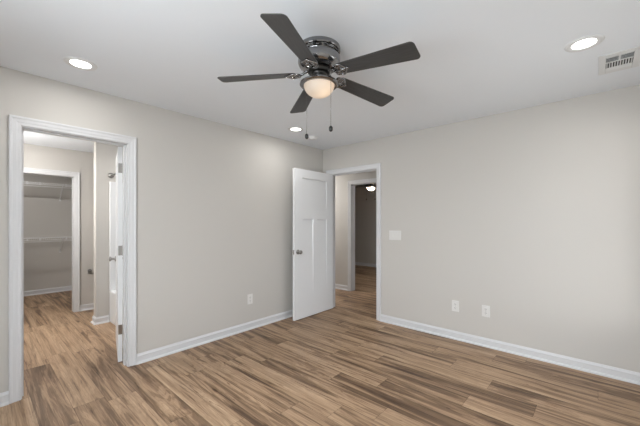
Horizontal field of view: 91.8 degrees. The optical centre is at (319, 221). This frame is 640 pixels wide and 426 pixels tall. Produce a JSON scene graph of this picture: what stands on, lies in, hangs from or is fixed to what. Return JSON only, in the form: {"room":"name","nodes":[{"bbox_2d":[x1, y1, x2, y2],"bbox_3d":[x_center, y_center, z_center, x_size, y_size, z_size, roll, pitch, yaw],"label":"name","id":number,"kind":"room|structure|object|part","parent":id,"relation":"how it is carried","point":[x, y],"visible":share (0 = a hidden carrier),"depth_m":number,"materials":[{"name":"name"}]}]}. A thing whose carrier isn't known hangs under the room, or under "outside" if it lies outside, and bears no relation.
{"room":"empty bedroom","nodes":[
{"label":"empty bedroom","id":0,"kind":"room"},
{"bbox_2d":[24,174,71,290],"bbox_3d":[-5.098,0.141,5.742,0.100,2.365,2.480,0,0,42],"label":"wall","id":1,"kind":"structure","parent":0,"point":[45,215],"depth_m":5.72,"materials":[{"name":"grey paint"}]},
{"bbox_2d":[24,285,71,295],"bbox_3d":[-5.050,1.278,5.699,0.028,0.090,2.280,0,0,42],"label":"baseboard","id":2,"kind":"structure","parent":1,"relation":"attached to","point":[64,288],"depth_m":5.73,"materials":[{"name":"white wood"}]},
{"bbox_2d":[24,181,71,200],"bbox_3d":[-4.943,-0.538,5.602,0.317,0.303,2.242,0,0,42],"label":"wire shelf","id":3,"kind":"object","parent":1,"relation":"attached to","point":[27,182],"visible":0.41,"depth_m":5.57,"materials":[{"name":"white metal"}]},
{"bbox_2d":[24,237,71,252],"bbox_3d":[-4.943,0.435,5.602,0.317,0.303,2.242,0,0,42],"label":"wire shelf","id":4,"kind":"object","parent":1,"relation":"attached to","point":[40,238],"visible":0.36,"depth_m":5.60,"materials":[{"name":"white metal"}]},
{"bbox_2d":[24,144,93,304],"bbox_3d":[-3.707,0.141,4.492,0.120,2.365,2.280,0,0,42],"label":"wall","id":5,"kind":"structure","parent":0,"point":[35,156],"depth_m":4.61,"materials":[{"name":"grey paint"}]},
{"bbox_2d":[24,167,79,311],"bbox_3d":[-3.871,0.300,4.310,0.161,2.047,0.834,0,0,42],"label":"door frame","id":6,"kind":"structure","parent":5,"relation":"attached to","point":[75,176],"depth_m":4.53,"materials":[{"name":"white wood"}]},
{"bbox_2d":[80,303,93,311],"bbox_3d":[-3.213,1.278,4.930,0.028,0.090,0.968,0,0,42],"label":"baseboard","id":7,"kind":"structure","parent":5,"relation":"attached to","point":[85,307],"depth_m":4.63,"materials":[{"name":"white wood"}]},
{"bbox_2d":[24,131,93,152],"bbox_3d":[-3.521,-1.119,4.325,4.380,0.155,2.480,0,0,42],"label":"ceiling","id":8,"kind":"structure","parent":0,"point":[32,138],"depth_m":4.09,"materials":[{"name":"white paint"}]},
{"bbox_2d":[94,142,122,316],"bbox_3d":[-2.611,0.141,4.395,0.120,2.365,0.958,0,0,42],"label":"wall","id":9,"kind":"structure","parent":0,"point":[104,154],"depth_m":4.05,"materials":[{"name":"grey paint"}]},
{"bbox_2d":[91,315,109,324],"bbox_3d":[-2.620,1.278,4.385,0.176,0.090,0.986,0,0,42],"label":"baseboard","id":10,"kind":"structure","parent":9,"relation":"attached to","point":[102,319],"depth_m":4.04,"materials":[{"name":"white wood"}]},
{"bbox_2d":[108,173,115,177],"bbox_3d":[-2.219,-0.612,3.619,1.500,0.072,0.072,0,0,42],"label":"shower curtain rod","id":11,"kind":"object","parent":9,"relation":"attached to","point":[110,175],"visible":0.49,"depth_m":4.09,"materials":[{"name":"grey metal"}]},
{"bbox_2d":[0,66,322,392],"bbox_3d":[-1.423,0.103,3.293,0.120,2.440,4.250,0,0,42],"label":"wall","id":12,"kind":"structure","parent":0,"point":[215,200],"depth_m":3.25,"materials":[{"name":"grey paint"}]},
{"bbox_2d":[9,114,136,403],"bbox_3d":[-2.035,0.272,2.613,0.161,2.102,0.836,0,0,42],"label":"door frame","id":13,"kind":"structure","parent":12,"relation":"attached to","point":[18,125],"depth_m":2.35,"materials":[{"name":"white wood"}]},
{"bbox_2d":[109,147,122,361],"bbox_3d":[-2.063,0.305,3.182,0.169,2.012,0.696,0,0,-35],"label":"door","id":14,"kind":"structure","parent":12,"relation":"in","point":[118,258],"depth_m":2.91,"materials":[{"name":"white wood"}]},
{"bbox_2d":[0,309,292,406],"bbox_3d":[-1.348,1.278,3.226,0.081,0.090,4.250,0,0,42],"label":"baseboard","id":15,"kind":"structure","parent":12,"relation":"attached to","point":[143,357],"depth_m":3.34,"materials":[{"name":"white wood"}]},
{"bbox_2d":[247,294,252,304],"bbox_3d":[-0.862,0.954,3.821,0.009,0.122,0.078,0,0,42],"label":"wall outlet","id":16,"kind":"object","parent":12,"relation":"attached to","point":[249,296],"visible":1,"depth_m":3.81,"materials":[{"name":"white plastic"}]},
{"bbox_2d":[0,0,639,149],"bbox_3d":[0.205,-1.157,4.640,7.300,0.080,8.830,0,0,42],"label":"ceiling","id":17,"kind":"structure","parent":0,"point":[478,58],"depth_m":2.06,"materials":[{"name":"white paint"}]},
{"bbox_2d":[63,56,97,70],"bbox_3d":[-1.692,-1.112,2.195,0.194,0.009,0.194,0,0,42],"label":"recessed light","id":18,"kind":"object","parent":17,"relation":"in","point":[76,62],"visible":1,"depth_m":2.19,"materials":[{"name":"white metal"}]},
{"bbox_2d":[288,127,303,131],"bbox_3d":[-0.292,-1.112,3.749,0.194,0.009,0.194,0,0,42],"label":"recessed light","id":19,"kind":"object","parent":17,"relation":"in","point":[293,129],"visible":1,"depth_m":3.75,"materials":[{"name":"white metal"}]},
{"bbox_2d":[309,136,317,139],"bbox_3d":[-0.092,-1.100,4.096,0.130,0.034,0.130,0,0,42],"label":"smoke detector","id":20,"kind":"object","parent":17,"relation":"attached to","point":[310,137],"visible":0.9,"depth_m":4.06,"materials":[{"name":"white plastic"}]},
{"bbox_2d":[217,13,419,138],"bbox_3d":[0.027,-0.834,1.981,1.218,0.565,1.247,0,0,42],"label":"ceiling fan","id":21,"kind":"object","parent":17,"relation":"hanging from","point":[318,56],"visible":1,"depth_m":1.88,"materials":[{"name":"black wood"}]},
{"bbox_3d":[-0.402,-0.930,2.003,0.494,0.006,0.138,-3,12,1],"label":"fan blade","id":22,"kind":"part","parent":21,"relation":"part of","materials":[{"name":"grey wood"}]},
{"bbox_3d":[-0.136,-0.937,1.620,0.138,0.006,0.494,13,6,18],"label":"fan blade","id":23,"kind":"part","parent":21,"relation":"part of","materials":[{"name":"grey wood"}]},
{"bbox_3d":[-0.120,-0.930,2.374,0.138,0.006,0.494,-13,1,-17],"label":"fan blade","id":24,"kind":"part","parent":21,"relation":"part of","materials":[{"name":"black wood"}]},
{"bbox_3d":[-0.005,-0.838,1.995,0.197,0.078,0.197,0,0,42],"label":"lamp shade","id":25,"kind":"part","parent":21,"relation":"part of","materials":[{"name":"white glass"}]},
{"bbox_3d":[0.320,-0.923,2.221,0.494,0.006,0.138,5,-15,-35],"label":"fan blade","id":26,"kind":"part","parent":21,"relation":"part of","materials":[{"name":"black wood"}]},
{"bbox_3d":[0.309,-0.913,1.756,0.494,0.006,0.138,7,-8,37],"label":"fan blade","id":27,"kind":"part","parent":21,"relation":"part of","materials":[{"name":"grey wood"}]},
{"bbox_2d":[564,34,604,51],"bbox_3d":[1.655,-1.112,1.946,0.194,0.009,0.194,0,0,42],"label":"recessed light","id":28,"kind":"object","parent":17,"relation":"in","point":[590,41],"visible":1,"depth_m":1.94,"materials":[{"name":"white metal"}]},
{"bbox_2d":[598,46,639,74],"bbox_3d":[2.083,-1.112,2.159,0.216,0.009,0.352,0,0,42],"label":"ceiling vent","id":29,"kind":"object","parent":17,"relation":"in","point":[628,58],"visible":1,"depth_m":2.15,"materials":[{"name":"white metal"}]},
{"bbox_2d":[0,265,639,425],"bbox_3d":[-0.234,1.353,5.035,8.480,0.060,8.830,0,0,42],"label":"floor","id":30,"kind":"structure","parent":0,"point":[341,365],"depth_m":2.57,"materials":[{"name":"brown wood"}]},
{"bbox_2d":[109,182,122,325],"bbox_3d":[-1.963,0.398,3.904,1.496,1.850,0.804,0,0,42],"label":"bathtub","id":31,"kind":"object","parent":30,"relation":"on","point":[112,185],"visible":0.11,"depth_m":4.10,"materials":[{"name":"white wood"}]},
{"bbox_2d":[335,171,375,285],"bbox_3d":[1.032,0.103,5.598,7.250,2.440,0.120,0,0,42],"label":"wall","id":32,"kind":"structure","parent":0,"point":[341,181],"depth_m":6.05,"materials":[{"name":"grey paint"}]},
{"bbox_2d":[335,284,347,290],"bbox_3d":[0.926,1.278,5.593,7.100,0.090,0.028,0,0,42],"label":"baseboard","id":33,"kind":"structure","parent":32,"relation":"attached to","point":[337,286],"depth_m":6.05,"materials":[{"name":"white wood"}]},
{"bbox_2d":[348,178,375,290],"bbox_3d":[0.920,0.272,5.698,0.906,2.102,0.161,0,0,42],"label":"door frame","id":34,"kind":"structure","parent":32,"relation":"attached to","point":[351,184],"depth_m":5.92,"materials":[{"name":"white wood"}]},
{"bbox_2d":[355,183,375,199],"bbox_3d":[1.335,-0.834,7.936,1.218,0.565,1.247,0,0,22],"label":"ceiling fan","id":35,"kind":"object","parent":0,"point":[371,186],"visible":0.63,"depth_m":7.88,"materials":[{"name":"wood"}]},
{"bbox_2d":[355,184,375,263],"bbox_3d":[2.981,0.103,7.880,7.100,2.440,0.100,0,0,42],"label":"wall","id":36,"kind":"structure","parent":0,"point":[365,210],"depth_m":9.27,"materials":[{"name":"grey paint"}]},
{"bbox_2d":[355,262,375,266],"bbox_3d":[2.938,1.278,7.832,7.100,0.090,0.028,0,0,42],"label":"baseboard","id":37,"kind":"structure","parent":36,"relation":"attached to","point":[356,263],"depth_m":9.25,"materials":[{"name":"white wood"}]},
{"bbox_2d":[323,85,639,372],"bbox_3d":[0.249,0.103,4.728,7.250,2.440,0.120,0,0,42],"label":"wall","id":38,"kind":"structure","parent":0,"point":[531,215],"depth_m":3.06,"materials":[{"name":"grey paint"}]},
{"bbox_2d":[292,168,332,320],"bbox_3d":[-0.080,0.300,4.414,0.169,2.022,0.820,0,0,41],"label":"door","id":39,"kind":"structure","parent":38,"relation":"in","point":[312,251],"depth_m":4.37,"materials":[{"name":"white wood"}]},
{"bbox_2d":[326,163,380,320],"bbox_3d":[0.499,0.270,4.504,0.958,2.106,0.161,0,0,42],"label":"door frame","id":40,"kind":"structure","parent":38,"relation":"attached to","point":[376,167],"depth_m":4.17,"materials":[{"name":"white wood"}]},
{"bbox_2d":[389,231,400,239],"bbox_3d":[0.965,0.177,3.996,0.168,0.122,0.012,0,0,42],"label":"switch plate","id":41,"kind":"object","parent":38,"relation":"attached to","point":[393,235],"visible":1,"depth_m":3.99,"materials":[{"name":"white plastic"}]},
{"bbox_2d":[452,300,458,311],"bbox_3d":[1.525,0.951,3.495,0.078,0.122,0.009,0,0,42],"label":"wall outlet","id":42,"kind":"object","parent":38,"relation":"attached to","point":[455,304],"visible":1,"depth_m":3.49,"materials":[{"name":"white plastic"}]},
{"bbox_2d":[482,305,489,317],"bbox_3d":[1.756,0.949,3.287,0.078,0.122,0.009,0,0,42],"label":"wall outlet","id":43,"kind":"object","parent":38,"relation":"attached to","point":[485,309],"visible":1,"depth_m":3.29,"materials":[{"name":"white plastic"}]},
{"bbox_2d":[380,314,639,384],"bbox_3d":[1.795,1.278,3.239,2.661,0.090,0.028,0,0,42],"label":"baseboard","id":44,"kind":"structure","parent":38,"relation":"attached to","point":[633,377],"depth_m":3.04,"materials":[{"name":"white wood"}]}
]}

